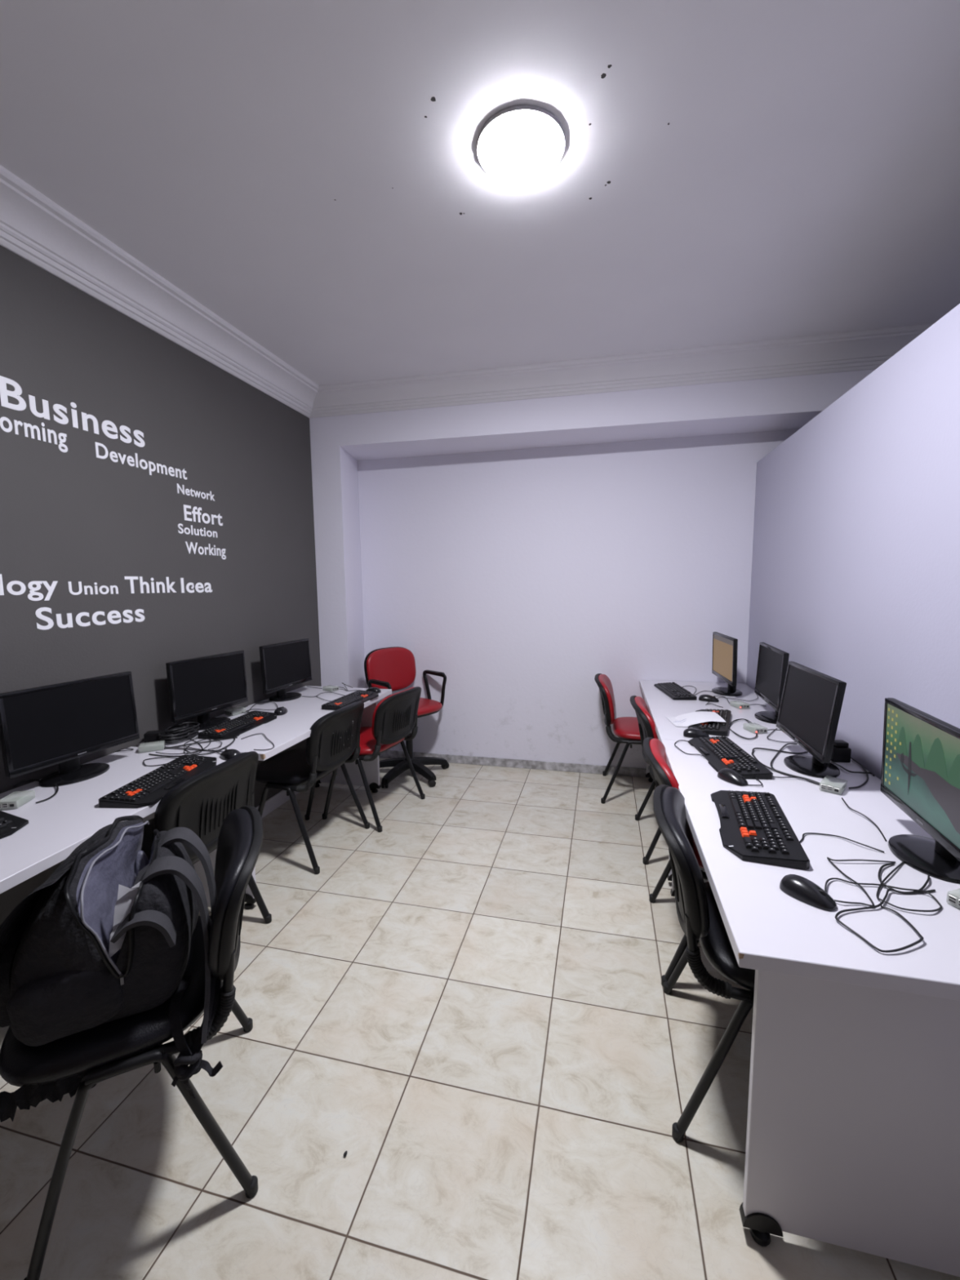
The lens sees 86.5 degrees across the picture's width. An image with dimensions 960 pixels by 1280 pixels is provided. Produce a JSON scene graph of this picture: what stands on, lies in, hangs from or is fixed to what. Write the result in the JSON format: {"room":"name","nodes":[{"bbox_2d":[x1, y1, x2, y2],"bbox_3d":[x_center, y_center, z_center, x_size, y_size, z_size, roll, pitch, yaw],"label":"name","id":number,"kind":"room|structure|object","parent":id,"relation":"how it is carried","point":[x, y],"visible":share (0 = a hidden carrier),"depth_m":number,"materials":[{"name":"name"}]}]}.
{"room":"computer lab","nodes":[
{"label":"computer lab","id":0,"kind":"room"},
{"bbox_2d":[0,244,321,922],"bbox_3d":[-1.921,-0.055,1.220,0.150,2.790,6.595,1,6,13],"label":"wall","id":1,"kind":"structure","parent":0,"point":[75,515],"depth_m":2.32,"materials":[{"name":"grey paint"}]},
{"bbox_2d":[0,573,57,600],"bbox_3d":[-1.677,-0.195,1.901,0.001,0.099,0.206,1,6,13],"label":"wall lettering","id":2,"kind":"object","parent":1,"relation":"attached to","point":[51,589],"depth_m":1.91,"materials":[{"name":"white paint"}]},
{"bbox_2d":[0,417,67,452],"bbox_3d":[-1.666,-0.776,1.911,0.001,0.093,0.234,1,6,13],"label":"wall lettering","id":3,"kind":"object","parent":1,"relation":"attached to","point":[26,425],"depth_m":1.92,"materials":[{"name":"white paint"}]},
{"bbox_2d":[0,375,144,447],"bbox_3d":[-1.623,-0.910,2.079,0.001,0.105,0.585,1,6,13],"label":"wall lettering","id":4,"kind":"object","parent":1,"relation":"attached to","point":[4,393],"depth_m":2.00,"materials":[{"name":"white paint"}]},
{"bbox_2d":[35,607,144,630],"bbox_3d":[-1.619,-0.104,2.150,0.001,0.087,0.469,1,6,13],"label":"wall lettering","id":5,"kind":"object","parent":1,"relation":"attached to","point":[109,616],"depth_m":2.10,"materials":[{"name":"white paint"}]},
{"bbox_2d":[67,581,118,595],"bbox_3d":[-1.619,-0.218,2.142,0.001,0.054,0.213,1,6,13],"label":"wall lettering","id":6,"kind":"object","parent":1,"relation":"attached to","point":[71,592],"depth_m":2.13,"materials":[{"name":"white paint"}]},
{"bbox_2d":[94,441,186,479],"bbox_3d":[-1.554,-0.814,2.372,0.001,0.083,0.483,1,6,13],"label":"wall lettering","id":7,"kind":"object","parent":1,"relation":"attached to","point":[97,444],"depth_m":2.33,"materials":[{"name":"white paint"}]},
{"bbox_2d":[124,576,176,593],"bbox_3d":[-1.553,-0.261,2.415,0.001,0.077,0.281,1,6,13],"label":"wall lettering","id":8,"kind":"object","parent":1,"relation":"attached to","point":[131,578],"depth_m":2.40,"materials":[{"name":"white paint"}]},
{"bbox_2d":[0,164,319,417],"bbox_3d":[-1.816,-1.347,0.819,0.200,0.135,5.850,1,6,13],"label":"trim","id":9,"kind":"structure","parent":1,"relation":"attached to","point":[33,227],"depth_m":2.17,"materials":[{"name":"paint"}]},
{"bbox_2d":[177,483,214,501],"bbox_3d":[-1.483,-0.772,2.672,0.001,0.048,0.254,1,6,13],"label":"wall lettering","id":10,"kind":"object","parent":1,"relation":"attached to","point":[178,485],"depth_m":2.66,"materials":[{"name":"white paint"}]},
{"bbox_2d":[180,577,212,592],"bbox_3d":[-1.488,-0.287,2.683,0.001,0.077,0.210,1,6,13],"label":"wall lettering","id":11,"kind":"object","parent":1,"relation":"attached to","point":[197,587],"depth_m":2.68,"materials":[{"name":"white paint"}]},
{"bbox_2d":[177,523,217,537],"bbox_3d":[-1.482,-0.575,2.687,0.001,0.050,0.267,1,6,13],"label":"wall lettering","id":12,"kind":"object","parent":1,"relation":"attached to","point":[179,524],"depth_m":2.67,"materials":[{"name":"white paint"}]},
{"bbox_2d":[183,504,222,525],"bbox_3d":[-1.473,-0.663,2.723,0.001,0.080,0.269,1,6,13],"label":"wall lettering","id":13,"kind":"object","parent":1,"relation":"attached to","point":[198,509],"depth_m":2.69,"materials":[{"name":"white paint"}]},
{"bbox_2d":[185,541,226,559],"bbox_3d":[-1.470,-0.479,2.745,0.001,0.079,0.285,1,6,13],"label":"wall lettering","id":14,"kind":"object","parent":1,"relation":"attached to","point":[191,543],"depth_m":2.74,"materials":[{"name":"white paint"}]},
{"bbox_2d":[255,790,299,818],"bbox_3d":[-1.881,1.313,1.132,0.012,0.090,5.848,1,6,13],"label":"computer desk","id":15,"kind":"structure","parent":1,"relation":"attached to","point":[278,799],"depth_m":3.34,"materials":[{"name":"laminate"}]},
{"bbox_2d":[0,0,959,385],"bbox_3d":[0.085,-1.458,0.577,4.306,0.100,6.595,1,6,13],"label":"ceiling","id":16,"kind":"structure","parent":0,"point":[310,174],"depth_m":1.63,"materials":[{"name":"paint"}]},
{"bbox_2d":[476,104,564,183],"bbox_3d":[0.125,-1.505,1.563,0.268,0.022,0.268,1,6,13],"label":"recessed light","id":17,"kind":"object","parent":16,"relation":"in","point":[522,144],"visible":1,"depth_m":1.53,"materials":[{"name":"white plastic"}]},
{"bbox_2d":[0,757,959,1279],"bbox_3d":[0.114,1.414,0.892,4.306,0.100,6.595,1,6,13],"label":"floor","id":18,"kind":"structure","parent":0,"point":[465,1001],"depth_m":1.47,"materials":[{"name":"tile"}]},
{"bbox_2d":[0,746,226,906],"bbox_3d":[-1.421,0.930,1.599,0.605,0.740,1.410,1,6,12],"label":"computer desk","id":19,"kind":"object","parent":18,"relation":"on","point":[58,824],"visible":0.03,"depth_m":1.63,"materials":[{"name":"white laminate"}]},
{"bbox_2d":[0,810,28,839],"bbox_3d":[-1.505,0.569,1.362,0.176,0.027,0.455,2,7,20],"label":"keyboard","id":20,"kind":"object","parent":19,"relation":"on","point":[10,824],"visible":1,"depth_m":1.53,"materials":[{"name":"black plastic"}]},
{"bbox_2d":[0,790,35,809],"bbox_3d":[-1.547,0.533,1.699,0.064,0.028,0.095,-2,6,-11],"label":"computer","id":21,"kind":"object","parent":19,"relation":"on","point":[15,800],"visible":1,"depth_m":1.68,"materials":[{"name":"white plastic"}]},
{"bbox_2d":[13,779,58,803],"bbox_3d":[-1.564,0.529,1.813,0.266,0.012,0.092,4,8,34],"label":"cable","id":22,"kind":"object","parent":19,"relation":"on","point":[55,784],"visible":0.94,"depth_m":1.81,"materials":[{"name":"black plastic"}]},
{"bbox_2d":[0,671,139,786],"bbox_3d":[-1.549,0.338,1.934,0.176,0.367,0.468,1,7,17],"label":"monitor","id":23,"kind":"object","parent":19,"relation":"on","point":[43,726],"visible":1,"depth_m":1.89,"materials":[{"name":"black plastic"}]},
{"bbox_2d":[115,747,133,751],"bbox_3d":[-1.560,0.483,2.243,0.060,0.009,0.047,1,6,13],"label":"cable","id":24,"kind":"object","parent":19,"relation":"on","point":[124,748],"visible":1,"depth_m":2.24,"materials":[{"name":"black plastic"}]},
{"bbox_2d":[137,740,164,752],"bbox_3d":[-1.450,0.471,2.253,0.095,0.028,0.064,-4,7,-26],"label":"computer","id":25,"kind":"object","parent":19,"relation":"on","point":[156,745],"visible":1,"depth_m":2.23,"materials":[{"name":"white plastic"}]},
{"bbox_2d":[98,754,216,808],"bbox_3d":[-1.156,0.508,1.887,0.176,0.027,0.455,0,6,4],"label":"keyboard","id":26,"kind":"object","parent":19,"relation":"on","point":[150,788],"visible":0.99,"depth_m":1.81,"materials":[{"name":"black plastic"}]},
{"bbox_2d":[142,756,177,766],"bbox_3d":[-1.317,0.497,2.093,0.151,0.009,0.104,1,6,13],"label":"cable","id":27,"kind":"object","parent":19,"relation":"on","point":[160,757],"visible":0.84,"depth_m":2.11,"materials":[{"name":"black plastic"}]},
{"bbox_2d":[183,749,220,754],"bbox_3d":[-1.199,0.484,2.207,0.222,0.009,0.036,1,6,13],"label":"cable","id":28,"kind":"object","parent":19,"relation":"on","point":[184,749],"visible":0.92,"depth_m":2.21,"materials":[{"name":"black plastic"}]},
{"bbox_2d":[219,748,240,759],"bbox_3d":[-1.049,0.475,2.142,0.112,0.036,0.063,4,8,35],"label":"computer mouse","id":29,"kind":"object","parent":19,"relation":"on","point":[227,754],"visible":0.73,"depth_m":2.11,"materials":[{"name":"black plastic"}]},
{"bbox_2d":[0,805,262,1279],"bbox_3d":[-0.848,0.919,1.331,0.566,0.808,0.543,-4,7,-25],"label":"chair","id":30,"kind":"object","parent":18,"relation":"on","point":[51,1068],"visible":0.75,"depth_m":1.14,"materials":[{"name":"black plastic"}]},
{"bbox_2d":[0,812,222,1098],"bbox_3d":[-0.873,0.739,1.231,0.458,0.556,0.470,-4,7,-25],"label":"backpack","id":31,"kind":"object","parent":30,"relation":"on","point":[58,977],"visible":0.98,"depth_m":1.13,"materials":[{"name":"fabric"}]},
{"bbox_2d":[108,880,141,958],"bbox_3d":[-0.792,0.623,1.138,0.045,0.142,0.064,-1,6,-3],"label":"crumpled paper","id":32,"kind":"object","parent":31,"relation":"in","point":[126,897],"visible":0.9,"depth_m":1.14,"materials":[{"name":"white paper"}]},
{"bbox_2d":[142,751,271,924],"bbox_3d":[-1.180,0.851,1.983,0.551,0.808,0.535,1,6,13],"label":"chair","id":33,"kind":"object","parent":18,"relation":"on","point":[201,803],"visible":0.27,"depth_m":1.86,"materials":[{"name":"black plastic"}]},
{"bbox_2d":[137,685,391,909],"bbox_3d":[-1.087,0.776,2.971,0.665,0.740,1.377,1,6,13],"label":"computer desk","id":34,"kind":"object","parent":18,"relation":"on","point":[287,730],"visible":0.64,"depth_m":2.82,"materials":[{"name":"white laminate"}]},
{"bbox_2d":[143,729,168,742],"bbox_3d":[-1.495,0.449,2.361,0.090,0.052,0.056,-2,6,-15],"label":"power adapter","id":35,"kind":"object","parent":34,"relation":"on","point":[150,735],"visible":0.63,"depth_m":2.33,"materials":[{"name":"black plastic"}]},
{"bbox_2d":[166,724,186,734],"bbox_3d":[-1.468,0.439,2.472,0.060,0.046,0.072,3,7,31],"label":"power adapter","id":36,"kind":"object","parent":34,"relation":"on","point":[178,726],"visible":0.19,"depth_m":2.45,"materials":[{"name":"black plastic"}]},
{"bbox_2d":[158,721,199,743],"bbox_3d":[-1.417,0.437,2.407,0.125,0.065,0.215,1,6,13],"label":"coiled cable","id":37,"kind":"object","parent":34,"relation":"on","point":[187,731],"visible":0.94,"depth_m":2.37,"materials":[{"name":"black plastic"}]},
{"bbox_2d":[155,737,226,754],"bbox_3d":[-1.293,0.478,2.262,0.262,0.010,0.231,5,9,43],"label":"cable","id":38,"kind":"object","parent":34,"relation":"on","point":[197,737],"visible":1,"depth_m":2.23,"materials":[{"name":"black plastic"}]},
{"bbox_2d":[148,736,235,757],"bbox_3d":[-1.235,0.476,2.268,0.222,0.011,0.340,3,7,32],"label":"cable","id":39,"kind":"object","parent":34,"relation":"on","point":[233,736],"visible":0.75,"depth_m":2.18,"materials":[{"name":"black plastic"}]},
{"bbox_2d":[164,737,237,749],"bbox_3d":[-1.281,0.470,2.334,0.312,0.010,0.012,-5,7,-33],"label":"cable","id":40,"kind":"object","parent":34,"relation":"on","point":[230,737],"visible":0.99,"depth_m":2.32,"materials":[{"name":"black plastic"}]},
{"bbox_2d":[183,737,222,754],"bbox_3d":[-1.258,0.471,2.322,0.151,0.010,0.309,-4,7,-27],"label":"cable","id":41,"kind":"object","parent":34,"relation":"on","point":[186,737],"visible":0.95,"depth_m":2.29,"materials":[{"name":"black plastic"}]},
{"bbox_2d":[165,650,248,730],"bbox_3d":[-1.412,0.262,2.638,0.176,0.362,0.468,2,7,18],"label":"monitor","id":42,"kind":"object","parent":34,"relation":"on","point":[199,686],"visible":0.84,"depth_m":2.60,"materials":[{"name":"black plastic"}]},
{"bbox_2d":[224,706,246,715],"bbox_3d":[-1.380,0.402,2.880,0.064,0.028,0.095,2,7,23],"label":"computer","id":43,"kind":"object","parent":34,"relation":"on","point":[237,710],"visible":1,"depth_m":2.85,"materials":[{"name":"white plastic"}]},
{"bbox_2d":[197,711,276,739],"bbox_3d":[-1.218,0.428,2.617,0.176,0.027,0.455,1,6,10],"label":"keyboard","id":44,"kind":"object","parent":34,"relation":"on","point":[235,726],"visible":1,"depth_m":2.56,"materials":[{"name":"black plastic"}]},
{"bbox_2d":[240,733,274,750],"bbox_3d":[-1.013,0.467,2.344,0.104,0.008,0.283,-6,8,-39],"label":"cable","id":45,"kind":"object","parent":34,"relation":"on","point":[258,733],"visible":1,"depth_m":2.37,"materials":[{"name":"black plastic"}]},
{"bbox_2d":[246,702,278,711],"bbox_3d":[-1.268,0.395,3.018,0.177,0.010,0.231,-1,6,-2],"label":"cable","id":46,"kind":"object","parent":34,"relation":"on","point":[259,702],"visible":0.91,"depth_m":2.96,"materials":[{"name":"black plastic"}]},
{"bbox_2d":[274,706,288,715],"bbox_3d":[-1.123,0.395,2.880,0.063,0.036,0.112,-1,6,-3],"label":"computer mouse","id":47,"kind":"object","parent":34,"relation":"on","point":[281,710],"visible":0.95,"depth_m":2.84,"materials":[{"name":"black plastic"}]},
{"bbox_2d":[259,638,311,702],"bbox_3d":[-1.250,0.192,3.257,0.176,0.361,0.468,1,6,15],"label":"monitor","id":48,"kind":"object","parent":34,"relation":"on","point":[286,664],"visible":1,"depth_m":3.21,"materials":[{"name":"black plastic"}]},
{"bbox_2d":[304,692,344,697],"bbox_3d":[-0.995,0.357,3.340,0.322,0.009,0.126,0,6,1],"label":"cable","id":49,"kind":"object","parent":34,"relation":"on","point":[322,692],"visible":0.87,"depth_m":3.33,"materials":[{"name":"black plastic"}]},
{"bbox_2d":[322,684,338,691],"bbox_3d":[-1.021,0.331,3.490,0.095,0.028,0.064,4,7,33],"label":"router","id":50,"kind":"object","parent":34,"relation":"on","point":[328,688],"visible":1,"depth_m":3.47,"materials":[{"name":"white plastic"}]},
{"bbox_2d":[321,689,378,710],"bbox_3d":[-0.782,0.365,3.149,0.176,0.027,0.455,1,6,16],"label":"keyboard","id":51,"kind":"object","parent":34,"relation":"on","point":[359,695],"visible":0.95,"depth_m":3.12,"materials":[{"name":"black plastic"}]},
{"bbox_2d":[365,687,381,693],"bbox_3d":[-0.718,0.332,3.417,0.112,0.036,0.063,3,7,27],"label":"computer mouse","id":52,"kind":"object","parent":34,"relation":"on","point":[370,689],"visible":0.71,"depth_m":3.39,"materials":[{"name":"black plastic"}]},
{"bbox_2d":[255,702,369,874],"bbox_3d":[-0.949,0.754,2.851,0.551,0.808,0.535,1,7,17],"label":"chair","id":53,"kind":"object","parent":18,"relation":"on","point":[334,737],"visible":0.97,"depth_m":2.68,"materials":[{"name":"black plastic"}]},
{"bbox_2d":[322,686,425,832],"bbox_3d":[-0.679,0.702,3.296,0.551,0.808,0.535,2,7,24],"label":"chair","id":54,"kind":"object","parent":18,"relation":"on","point":[394,717],"visible":0.88,"depth_m":3.12,"materials":[{"name":"black plastic"}]},
{"bbox_2d":[364,646,448,788],"bbox_3d":[-0.531,0.559,3.852,0.597,0.968,0.610,5,9,43],"label":"swivel chair","id":55,"kind":"object","parent":18,"relation":"on","point":[393,668],"visible":0.68,"depth_m":3.91,"materials":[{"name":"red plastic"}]},
{"bbox_2d":[594,673,641,804],"bbox_3d":[1.072,0.658,3.538,0.551,0.808,0.535,1,6,15],"label":"chair","id":56,"kind":"object","parent":18,"relation":"on","point":[626,728],"visible":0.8,"depth_m":3.37,"materials":[{"name":"red plastic"}]},
{"bbox_2d":[630,695,661,864],"bbox_3d":[1.108,0.737,2.813,0.551,0.808,0.535,1,6,12],"label":"chair","id":57,"kind":"object","parent":18,"relation":"on","point":[646,726],"visible":0.3,"depth_m":2.66,"materials":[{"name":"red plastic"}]},
{"bbox_2d":[643,737,707,986],"bbox_3d":[0.922,0.828,2.005,0.551,0.808,0.535,1,6,13],"label":"chair","id":58,"kind":"object","parent":18,"relation":"on","point":[654,748],"visible":0.16,"depth_m":1.87,"materials":[{"name":"red plastic"}]},
{"bbox_2d":[653,784,755,1142],"bbox_3d":[0.783,0.886,1.480,0.551,0.808,0.535,1,7,17],"label":"chair","id":59,"kind":"object","parent":18,"relation":"on","point":[699,916],"visible":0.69,"depth_m":1.31,"materials":[{"name":"black plastic"}]},
{"bbox_2d":[639,680,802,880],"bbox_3d":[1.353,0.748,3.005,0.715,0.740,1.476,1,6,13],"label":"computer desk","id":60,"kind":"object","parent":18,"relation":"on","point":[660,706],"visible":0.2,"depth_m":2.87,"materials":[{"name":"white laminate"}]},
{"bbox_2d":[653,682,697,700],"bbox_3d":[1.262,0.327,3.317,0.140,0.027,0.444,0,6,4],"label":"keyboard","id":61,"kind":"object","parent":60,"relation":"on","point":[673,690],"visible":1,"depth_m":3.26,"materials":[{"name":"black plastic"}]},
{"bbox_2d":[666,711,726,727],"bbox_3d":[1.092,0.400,2.600,0.257,0.039,0.197,1,6,13],"label":"paper sheet","id":62,"kind":"object","parent":60,"relation":"on","point":[686,720],"visible":1,"depth_m":2.59,"materials":[{"name":"white paper"}]},
{"bbox_2d":[683,728,709,737],"bbox_3d":[1.003,0.429,2.368,0.112,0.036,0.063,2,7,19],"label":"computer mouse","id":63,"kind":"object","parent":60,"relation":"on","point":[689,732],"visible":0.94,"depth_m":2.35,"materials":[{"name":"black plastic"}]},
{"bbox_2d":[698,693,719,702],"bbox_3d":[1.381,0.348,3.077,0.112,0.036,0.063,3,7,33],"label":"computer mouse","id":64,"kind":"object","parent":60,"relation":"on","point":[704,697],"visible":0.99,"depth_m":3.06,"materials":[{"name":"black plastic"}]},
{"bbox_2d":[688,708,731,736],"bbox_3d":[1.171,0.406,2.596,0.176,0.027,0.455,3,7,28],"label":"keyboard","id":65,"kind":"object","parent":60,"relation":"on","point":[715,728],"visible":0.58,"depth_m":2.48,"materials":[{"name":"black plastic"}]},
{"bbox_2d":[711,631,742,696],"bbox_3d":[1.595,0.155,3.282,0.176,0.374,0.468,1,6,10],"label":"monitor","id":66,"kind":"object","parent":60,"relation":"on","point":[724,663],"visible":1,"depth_m":3.24,"materials":[{"name":"black plastic"}]},
{"bbox_2d":[716,693,758,701],"bbox_3d":[1.617,0.354,3.121,0.382,0.010,0.145,-3,7,-23],"label":"cable","id":67,"kind":"object","parent":60,"relation":"on","point":[756,694],"visible":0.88,"depth_m":3.09,"materials":[{"name":"black plastic"}]},
{"bbox_2d":[729,700,750,709],"bbox_3d":[1.483,0.370,2.909,0.064,0.028,0.098,-1,6,-6],"label":"computer","id":68,"kind":"object","parent":60,"relation":"on","point":[740,704],"visible":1,"depth_m":2.89,"materials":[{"name":"white plastic"}]},
{"bbox_2d":[728,718,756,739],"bbox_3d":[1.276,0.429,2.473,0.133,0.010,0.366,1,6,13],"label":"cable","id":69,"kind":"object","parent":60,"relation":"on","point":[744,718],"visible":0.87,"depth_m":2.43,"materials":[{"name":"black plastic"}]},
{"bbox_2d":[742,722,767,733],"bbox_3d":[1.318,0.423,2.441,0.064,0.028,0.098,-1,6,-6],"label":"computer","id":70,"kind":"object","parent":60,"relation":"on","point":[753,727],"visible":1,"depth_m":2.42,"materials":[{"name":"white plastic"}]},
{"bbox_2d":[754,642,789,724],"bbox_3d":[1.531,0.224,2.642,0.176,0.376,0.468,1,7,16],"label":"monitor","id":71,"kind":"object","parent":60,"relation":"on","point":[772,662],"visible":0.84,"depth_m":2.61,"materials":[{"name":"black plastic"}]},
{"bbox_2d":[766,728,795,742],"bbox_3d":[1.376,0.440,2.374,0.113,0.007,0.243,1,6,13],"label":"cable","id":72,"kind":"object","parent":60,"relation":"on","point":[775,728],"visible":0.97,"depth_m":2.28,"materials":[{"name":"black plastic"}]},
{"bbox_2d":[661,739,959,1276],"bbox_3d":[1.016,0.903,1.616,0.716,0.740,1.391,1,6,13],"label":"computer desk","id":73,"kind":"object","parent":18,"relation":"on","point":[853,1136],"visible":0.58,"depth_m":1.06,"materials":[{"name":"white laminate"}]},
{"bbox_2d":[674,739,708,759],"bbox_3d":[0.888,0.469,2.151,0.089,0.009,0.310,0,6,5],"label":"cable","id":74,"kind":"object","parent":73,"relation":"on","point":[680,740],"visible":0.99,"depth_m":2.14,"materials":[{"name":"black plastic"}]},
{"bbox_2d":[688,736,773,779],"bbox_3d":[0.997,0.465,2.075,0.176,0.027,0.455,0,6,6],"label":"keyboard","id":75,"kind":"object","parent":73,"relation":"on","point":[722,752],"visible":0.97,"depth_m":2.02,"materials":[{"name":"black plastic"}]},
{"bbox_2d":[717,768,747,786],"bbox_3d":[0.912,0.488,1.839,0.063,0.036,0.112,-3,7,-20],"label":"computer mouse","id":76,"kind":"object","parent":73,"relation":"on","point":[728,775],"visible":1,"depth_m":1.82,"materials":[{"name":"black plastic"}]},
{"bbox_2d":[746,777,762,786],"bbox_3d":[0.988,0.504,1.817,0.049,0.009,0.110,5,9,43],"label":"cable","id":77,"kind":"object","parent":73,"relation":"on","point":[755,777],"visible":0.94,"depth_m":1.79,"materials":[{"name":"black plastic"}]},
{"bbox_2d":[710,790,809,869],"bbox_3d":[0.800,0.530,1.499,0.190,0.027,0.441,2,7,19],"label":"keyboard","id":78,"kind":"object","parent":73,"relation":"on","point":[754,828],"visible":1,"depth_m":1.43,"materials":[{"name":"black plastic"}]},
{"bbox_2d":[751,747,808,754],"bbox_3d":[1.250,0.465,2.139,0.238,0.012,0.054,0,6,3],"label":"cable","id":79,"kind":"object","parent":73,"relation":"on","point":[753,748],"visible":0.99,"depth_m":2.13,"materials":[{"name":"black plastic"}]},
{"bbox_2d":[751,753,819,785],"bbox_3d":[1.130,0.488,1.944,0.064,0.011,0.334,-2,6,-11],"label":"cable","id":80,"kind":"object","parent":73,"relation":"on","point":[753,754],"visible":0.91,"depth_m":1.92,"materials":[{"name":"black plastic"}]},
{"bbox_2d":[773,776,801,778],"bbox_3d":[1.134,0.500,1.842,0.147,0.010,0.024,3,7,28],"label":"cable","id":81,"kind":"object","parent":73,"relation":"on","point":[773,776],"visible":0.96,"depth_m":1.85,"materials":[{"name":"black plastic"}]},
{"bbox_2d":[769,742,819,783],"bbox_3d":[1.231,0.475,2.044,0.142,0.012,0.491,2,7,23],"label":"cable","id":82,"kind":"object","parent":73,"relation":"on","point":[784,745],"visible":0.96,"depth_m":1.97,"materials":[{"name":"black plastic"}]},
{"bbox_2d":[779,874,836,911],"bbox_3d":[0.744,0.565,1.157,0.063,0.036,0.112,-4,7,-31],"label":"computer mouse","id":83,"kind":"object","parent":73,"relation":"on","point":[799,887],"visible":1,"depth_m":1.14,"materials":[{"name":"black plastic"}]},
{"bbox_2d":[776,661,846,778],"bbox_3d":[1.271,0.303,1.941,0.176,0.378,0.468,1,6,13],"label":"monitor","id":84,"kind":"object","parent":73,"relation":"on","point":[812,700],"visible":0.99,"depth_m":1.89,"materials":[{"name":"black plastic"}]},
{"bbox_2d":[819,775,847,795],"bbox_3d":[1.216,0.499,1.754,0.095,0.028,0.064,-7,9,-44],"label":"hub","id":85,"kind":"object","parent":73,"relation":"on","point":[828,784],"visible":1,"depth_m":1.73,"materials":[{"name":"white plastic"}]},
{"bbox_2d":[830,739,851,762],"bbox_3d":[1.430,0.442,2.035,0.064,0.078,0.060,0,6,8],"label":"power adapter","id":86,"kind":"object","parent":73,"relation":"on","point":[841,753],"visible":0.73,"depth_m":2.01,"materials":[{"name":"black plastic"}]},
{"bbox_2d":[799,832,884,853],"bbox_3d":[0.976,0.550,1.400,0.199,0.010,0.077,1,6,13],"label":"cable","id":87,"kind":"object","parent":73,"relation":"on","point":[803,834],"visible":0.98,"depth_m":1.41,"materials":[{"name":"black plastic"}]},
{"bbox_2d":[831,760,874,776],"bbox_3d":[1.393,0.487,1.929,0.065,0.011,0.160,-3,7,-25],"label":"cable","id":88,"kind":"object","parent":73,"relation":"on","point":[842,767],"visible":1,"depth_m":1.89,"materials":[{"name":"black plastic"}]},
{"bbox_2d":[848,757,868,788],"bbox_3d":[1.434,0.482,1.975,0.083,0.010,0.550,3,7,28],"label":"cable","id":89,"kind":"object","parent":73,"relation":"on","point":[855,761],"visible":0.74,"depth_m":1.83,"materials":[{"name":"black plastic"}]},
{"bbox_2d":[826,857,895,906],"bbox_3d":[0.901,0.569,1.236,0.302,0.010,0.125,-6,8,-42],"label":"cable","id":90,"kind":"object","parent":73,"relation":"on","point":[828,858],"visible":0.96,"depth_m":1.24,"materials":[{"name":"black plastic"}]},
{"bbox_2d":[841,797,886,841],"bbox_3d":[1.153,0.533,1.539,0.022,0.010,0.290,1,6,12],"label":"cable","id":91,"kind":"object","parent":73,"relation":"on","point":[873,822],"visible":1,"depth_m":1.52,"materials":[{"name":"black plastic"}]},
{"bbox_2d":[835,875,929,952],"bbox_3d":[0.929,0.583,1.099,0.392,0.011,0.126,-3,7,-24],"label":"cable","id":92,"kind":"object","parent":73,"relation":"on","point":[922,887],"visible":1,"depth_m":1.07,"materials":[{"name":"black plastic"}]},
{"bbox_2d":[824,861,942,911],"bbox_3d":[0.944,0.576,1.170,0.329,0.010,0.162,-3,7,-18],"label":"cable","id":93,"kind":"object","parent":73,"relation":"on","point":[880,885],"visible":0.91,"depth_m":1.17,"materials":[{"name":"black plastic"}]},
{"bbox_2d":[877,862,935,893],"bbox_3d":[0.995,0.569,1.226,0.104,0.009,0.127,-1,6,0],"label":"cable","id":94,"kind":"object","parent":73,"relation":"on","point":[893,863],"visible":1,"depth_m":1.19,"materials":[{"name":"black plastic"}]},
{"bbox_2d":[880,697,959,884],"bbox_3d":[1.163,0.379,1.290,0.176,0.371,0.468,1,7,18],"label":"monitor","id":95,"kind":"object","parent":73,"relation":"on","point":[921,761],"visible":1,"depth_m":1.29,"materials":[{"name":"black"}]},
{"bbox_2d":[946,888,959,909],"bbox_3d":[1.086,0.571,1.113,0.095,0.028,0.064,-2,7,-16],"label":"computer","id":96,"kind":"object","parent":73,"relation":"on","point":[953,896],"visible":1,"depth_m":1.12,"materials":[{"name":"white plastic"}]},
{"bbox_2d":[309,368,875,768],"bbox_3d":[0.800,-0.347,3.633,4.006,2.790,0.595,1,6,13],"label":"wall","id":97,"kind":"structure","parent":0,"point":[522,553],"depth_m":3.78,"materials":[{"name":"paint"}]},
{"bbox_2d":[379,750,649,777],"bbox_3d":[0.458,0.984,4.013,2.933,0.068,0.010,1,6,13],"label":"baseboard","id":98,"kind":"structure","parent":97,"relation":"attached to","point":[507,762],"depth_m":4.03,"materials":[{"name":"grey tile"}]},
{"bbox_2d":[310,323,933,417],"bbox_3d":[0.707,-1.628,3.147,4.007,0.135,0.201,1,6,12],"label":"trim","id":99,"kind":"structure","parent":97,"relation":"attached to","point":[868,349],"depth_m":3.10,"materials":[{"name":"paint"}]},
{"bbox_2d":[746,303,959,779],"bbox_3d":[1.172,0.264,0.507,0.070,2.250,6.295,1,6,13],"label":"wall","id":100,"kind":"structure","parent":0,"point":[855,576],"depth_m":1.92,"materials":[{"name":"paint"}]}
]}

